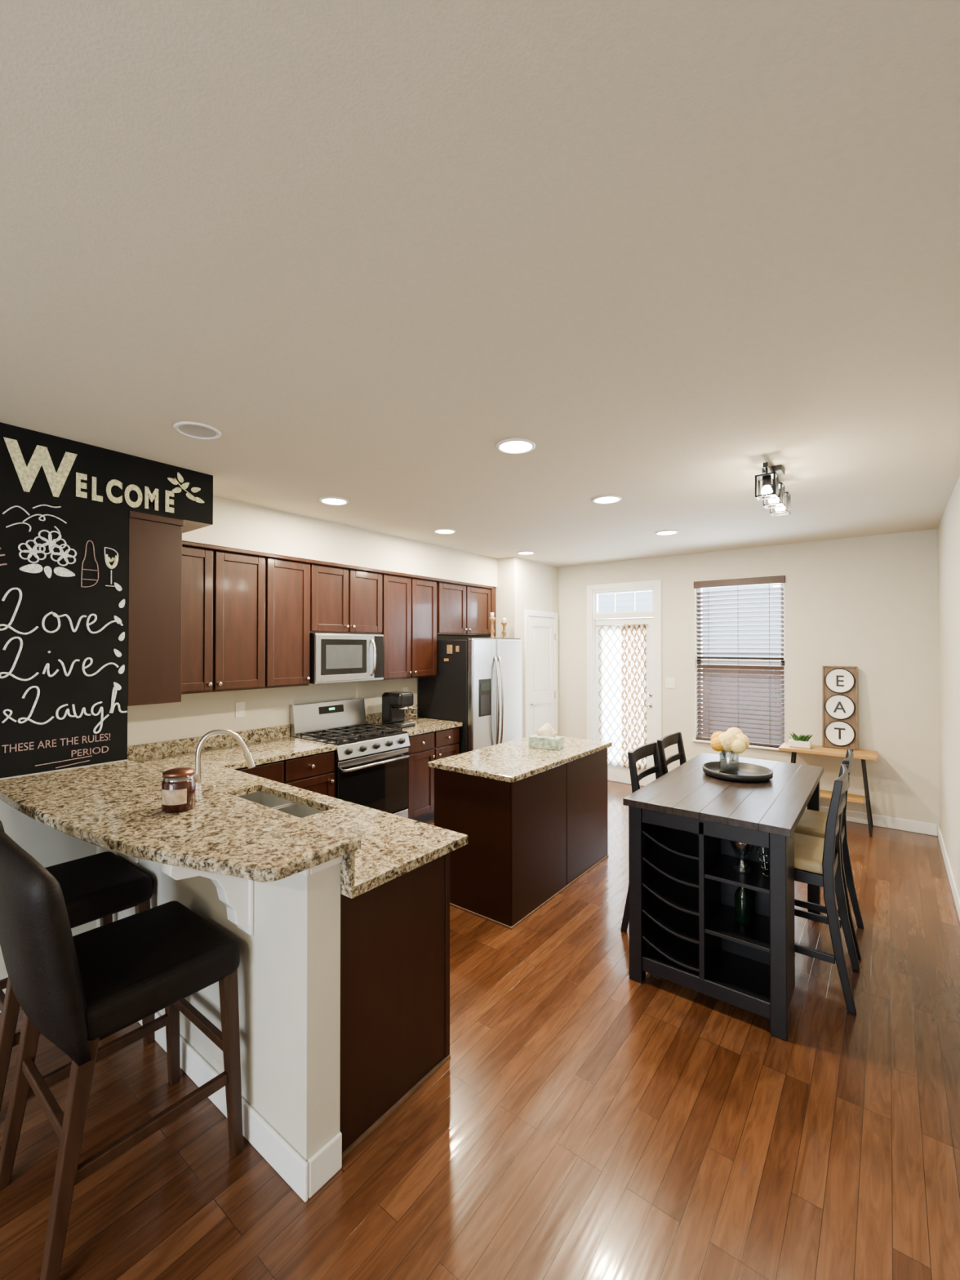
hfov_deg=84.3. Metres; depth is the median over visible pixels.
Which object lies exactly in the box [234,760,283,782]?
base cabinet
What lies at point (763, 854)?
wire fruit basket
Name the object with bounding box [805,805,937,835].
baseboard
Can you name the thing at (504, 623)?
candle holder
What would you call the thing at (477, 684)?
refrigerator
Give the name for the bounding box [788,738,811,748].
pot
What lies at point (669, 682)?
light switch
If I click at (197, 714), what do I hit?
wall
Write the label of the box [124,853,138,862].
corbel
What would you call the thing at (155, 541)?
upper cabinet
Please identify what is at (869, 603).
wall
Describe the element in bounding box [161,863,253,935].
corbel
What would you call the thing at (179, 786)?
jar candle
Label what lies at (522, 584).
wall
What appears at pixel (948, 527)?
wall
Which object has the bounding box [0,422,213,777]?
chalkboard
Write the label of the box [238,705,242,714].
socket
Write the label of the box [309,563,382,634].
upper cabinet
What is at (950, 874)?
baseboard
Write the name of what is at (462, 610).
upper cabinet
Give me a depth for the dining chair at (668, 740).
3.69 m
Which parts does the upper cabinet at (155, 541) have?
crown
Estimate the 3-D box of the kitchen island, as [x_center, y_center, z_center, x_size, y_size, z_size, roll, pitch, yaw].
[0.357,1.271,3.896,0.680,0.910,1.430,0,-1,38]
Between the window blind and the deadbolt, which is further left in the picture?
the deadbolt
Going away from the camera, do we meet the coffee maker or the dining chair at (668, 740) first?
the dining chair at (668, 740)
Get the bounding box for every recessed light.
[173,421,221,439]
[319,496,348,505]
[433,528,456,533]
[496,438,535,453]
[516,551,534,555]
[591,495,622,503]
[654,529,678,535]
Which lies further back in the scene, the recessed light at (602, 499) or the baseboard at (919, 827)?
the baseboard at (919, 827)
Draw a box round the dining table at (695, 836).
[622,752,823,1040]
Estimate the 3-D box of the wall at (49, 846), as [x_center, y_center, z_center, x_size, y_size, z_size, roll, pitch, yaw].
[-3.716,0.342,1.284,0.960,2.720,4.710,0,-1,38]
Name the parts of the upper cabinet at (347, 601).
door, door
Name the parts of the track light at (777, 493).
bulb glass, bulb glass, bulb glass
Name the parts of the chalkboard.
glass, sprig stem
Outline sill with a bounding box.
[692,738,787,751]
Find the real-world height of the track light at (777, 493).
0.219 m
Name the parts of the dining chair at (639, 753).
leg, rail, rail, leg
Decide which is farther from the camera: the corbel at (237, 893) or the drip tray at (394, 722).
the drip tray at (394, 722)
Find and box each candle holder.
[488,612,495,637]
[501,617,506,638]
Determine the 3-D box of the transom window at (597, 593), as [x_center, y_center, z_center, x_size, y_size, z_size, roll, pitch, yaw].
[1.774,-0.470,6.525,0.760,0.280,0.040,0,-1,38]
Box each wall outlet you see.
[235,701,244,717]
[402,687,408,692]
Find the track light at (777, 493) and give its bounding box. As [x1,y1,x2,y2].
[755,462,791,516]
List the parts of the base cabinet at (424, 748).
drawer, door, drawer, door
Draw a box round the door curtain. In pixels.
[595,623,648,769]
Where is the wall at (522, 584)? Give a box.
[473,556,559,737]
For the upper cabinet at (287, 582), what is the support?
attached to the wall at (197, 714)
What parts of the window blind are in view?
rail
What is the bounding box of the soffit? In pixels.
[131,473,497,586]
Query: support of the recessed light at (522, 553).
in the ceiling
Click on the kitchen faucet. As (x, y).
(247, 754)
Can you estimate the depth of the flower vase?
3.16 m
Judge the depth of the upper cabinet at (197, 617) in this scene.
3.61 m
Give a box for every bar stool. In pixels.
[0,820,155,1111]
[0,831,243,1279]
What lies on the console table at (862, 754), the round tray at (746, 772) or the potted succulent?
the potted succulent
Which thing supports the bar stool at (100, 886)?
on the floor
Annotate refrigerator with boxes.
[417,637,522,753]
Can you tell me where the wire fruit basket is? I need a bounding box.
[756,846,769,876]
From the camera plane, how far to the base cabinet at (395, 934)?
1.93 m
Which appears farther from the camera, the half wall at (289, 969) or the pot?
the pot
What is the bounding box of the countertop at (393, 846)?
[127,708,467,898]
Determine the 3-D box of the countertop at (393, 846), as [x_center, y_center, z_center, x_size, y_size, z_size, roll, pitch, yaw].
[-0.557,0.770,3.721,2.689,0.158,3.030,0,-1,38]
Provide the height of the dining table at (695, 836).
0.912 m
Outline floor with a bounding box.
[0,779,959,1279]
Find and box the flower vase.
[710,727,750,771]
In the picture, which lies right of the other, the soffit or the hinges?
the hinges
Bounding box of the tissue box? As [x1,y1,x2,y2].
[528,723,564,750]
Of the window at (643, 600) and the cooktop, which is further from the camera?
the window at (643, 600)
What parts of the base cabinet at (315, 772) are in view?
drawer, door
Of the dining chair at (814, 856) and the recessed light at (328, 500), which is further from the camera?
the recessed light at (328, 500)
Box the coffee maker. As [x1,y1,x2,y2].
[381,691,415,728]
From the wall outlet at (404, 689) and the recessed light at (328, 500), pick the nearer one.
the recessed light at (328, 500)
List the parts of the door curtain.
rod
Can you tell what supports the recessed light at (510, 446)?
in the ceiling
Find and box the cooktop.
[292,726,407,745]
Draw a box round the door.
[528,616,554,736]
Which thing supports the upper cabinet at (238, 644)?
attached to the wall at (197, 714)
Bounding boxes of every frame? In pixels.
[524,609,557,737]
[586,579,662,780]
[696,582,785,742]
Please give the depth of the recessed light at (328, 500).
3.78 m
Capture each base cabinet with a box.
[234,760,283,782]
[283,750,334,797]
[339,852,450,1159]
[406,726,459,822]
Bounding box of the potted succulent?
[787,732,813,748]
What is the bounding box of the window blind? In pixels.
[693,575,785,747]
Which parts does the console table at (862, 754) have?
leg, leg, leg, leg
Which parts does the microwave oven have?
handle, control panel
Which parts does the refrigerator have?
freezer door, dispenser panel, handle, handle, fresh door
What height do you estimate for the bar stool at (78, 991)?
1.135 m
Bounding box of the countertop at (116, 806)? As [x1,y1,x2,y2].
[0,760,360,882]
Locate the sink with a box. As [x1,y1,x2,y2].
[237,791,323,817]
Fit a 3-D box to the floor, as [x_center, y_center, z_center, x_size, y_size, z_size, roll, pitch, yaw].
[-0.698,1.760,2.160,4.760,0.100,10.100,0,-1,38]
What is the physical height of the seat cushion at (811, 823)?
0.055 m
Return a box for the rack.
[406,704,418,723]
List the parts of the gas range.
knob, knob, oven door, door trim, control panel, handle, knob, knob, drawer, knob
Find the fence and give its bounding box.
[702,667,781,740]
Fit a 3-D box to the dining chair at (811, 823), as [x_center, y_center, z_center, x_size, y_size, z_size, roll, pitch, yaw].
[1.959,1.189,3.175,0.530,1.060,0.437,0,-1,38]
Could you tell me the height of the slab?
2.005 m
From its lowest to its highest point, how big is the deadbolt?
0.060 m
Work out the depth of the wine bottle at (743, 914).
2.52 m
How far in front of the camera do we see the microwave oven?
4.54 m
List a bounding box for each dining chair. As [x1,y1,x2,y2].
[620,742,662,932]
[657,731,686,775]
[794,748,863,959]
[794,764,860,1014]
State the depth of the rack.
5.27 m
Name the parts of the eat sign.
plate, plate, plate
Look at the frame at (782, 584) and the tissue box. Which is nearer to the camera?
the tissue box
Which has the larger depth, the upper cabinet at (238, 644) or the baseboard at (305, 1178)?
the upper cabinet at (238, 644)
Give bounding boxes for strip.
[182,540,493,588]
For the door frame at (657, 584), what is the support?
attached to the wall at (869, 603)
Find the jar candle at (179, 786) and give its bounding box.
[161,767,195,813]
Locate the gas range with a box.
[289,697,410,817]
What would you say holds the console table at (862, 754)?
on the floor
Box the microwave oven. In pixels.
[309,633,383,684]
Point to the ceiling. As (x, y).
(673, 251)
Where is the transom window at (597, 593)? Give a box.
[595,588,653,613]
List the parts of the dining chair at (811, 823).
rail, rail, rail, rail, leg, leg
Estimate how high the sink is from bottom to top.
0.180 m
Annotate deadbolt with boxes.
[647,692,653,697]
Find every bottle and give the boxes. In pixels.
[734,886,751,924]
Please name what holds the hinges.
attached to the door
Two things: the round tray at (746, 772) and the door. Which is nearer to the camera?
the round tray at (746, 772)
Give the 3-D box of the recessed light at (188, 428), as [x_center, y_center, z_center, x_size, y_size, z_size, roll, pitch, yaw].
[-1.354,-1.001,2.546,0.204,0.010,0.204,0,-1,38]
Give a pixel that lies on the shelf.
(823, 793)
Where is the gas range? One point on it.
(371, 771)
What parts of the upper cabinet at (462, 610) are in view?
door, door, filler panel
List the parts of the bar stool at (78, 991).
leg, backrest, leg, seat, leg, leg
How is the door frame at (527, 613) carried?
attached to the wall at (522, 584)
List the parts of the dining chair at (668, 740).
leg, rail, rail, leg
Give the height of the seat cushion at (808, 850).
0.055 m
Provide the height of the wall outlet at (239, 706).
0.120 m
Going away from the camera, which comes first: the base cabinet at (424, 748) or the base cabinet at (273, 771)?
the base cabinet at (273, 771)
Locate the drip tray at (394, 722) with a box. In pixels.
[393,721,413,724]
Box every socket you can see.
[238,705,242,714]
[762,475,771,486]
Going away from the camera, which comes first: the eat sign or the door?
the eat sign
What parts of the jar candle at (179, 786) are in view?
lid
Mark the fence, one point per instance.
(703, 668)
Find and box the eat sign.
[822,666,857,750]
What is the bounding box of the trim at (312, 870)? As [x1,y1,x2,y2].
[298,855,342,875]
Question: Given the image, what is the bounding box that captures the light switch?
[665,677,675,688]
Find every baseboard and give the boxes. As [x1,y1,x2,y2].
[137,1012,342,1201]
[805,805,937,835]
[937,824,959,920]
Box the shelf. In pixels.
[819,789,864,803]
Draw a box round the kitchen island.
[427,735,612,929]
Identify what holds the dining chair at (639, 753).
on the floor
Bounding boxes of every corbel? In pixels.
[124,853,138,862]
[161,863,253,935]
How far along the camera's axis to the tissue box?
3.99 m
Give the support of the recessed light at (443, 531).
in the ceiling
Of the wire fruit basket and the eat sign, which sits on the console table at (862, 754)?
the eat sign
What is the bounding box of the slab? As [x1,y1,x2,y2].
[595,617,653,785]
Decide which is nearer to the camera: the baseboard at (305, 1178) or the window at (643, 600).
the baseboard at (305, 1178)
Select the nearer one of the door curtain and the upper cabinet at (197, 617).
the upper cabinet at (197, 617)
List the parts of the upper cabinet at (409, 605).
door, door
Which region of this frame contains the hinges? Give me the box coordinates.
[554,633,555,697]
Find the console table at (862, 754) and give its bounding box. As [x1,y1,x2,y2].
[778,742,878,836]
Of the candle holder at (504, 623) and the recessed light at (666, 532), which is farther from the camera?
the candle holder at (504, 623)
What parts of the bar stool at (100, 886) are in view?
backrest, leg, seat, leg, leg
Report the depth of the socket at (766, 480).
2.90 m
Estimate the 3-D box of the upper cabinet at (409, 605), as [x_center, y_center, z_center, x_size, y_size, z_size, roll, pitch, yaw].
[-0.794,-0.131,5.325,0.367,1.020,0.748,0,-1,38]
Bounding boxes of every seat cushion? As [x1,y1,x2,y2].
[794,808,827,838]
[794,832,824,873]
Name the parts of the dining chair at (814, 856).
rail, rail, rail, leg, rail, rail, leg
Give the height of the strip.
0.029 m
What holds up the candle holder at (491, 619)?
on the refrigerator
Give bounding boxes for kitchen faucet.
[195,728,255,788]
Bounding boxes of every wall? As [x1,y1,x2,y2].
[0,759,127,980]
[96,845,340,1161]
[127,635,473,746]
[473,556,559,737]
[559,528,939,824]
[937,475,959,895]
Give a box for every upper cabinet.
[127,510,183,706]
[181,545,213,694]
[212,549,265,692]
[264,556,310,688]
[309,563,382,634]
[381,573,436,679]
[435,581,495,635]
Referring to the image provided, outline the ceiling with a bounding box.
[0,0,959,567]
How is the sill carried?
attached to the wall at (869, 603)
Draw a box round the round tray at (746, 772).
[702,760,773,782]

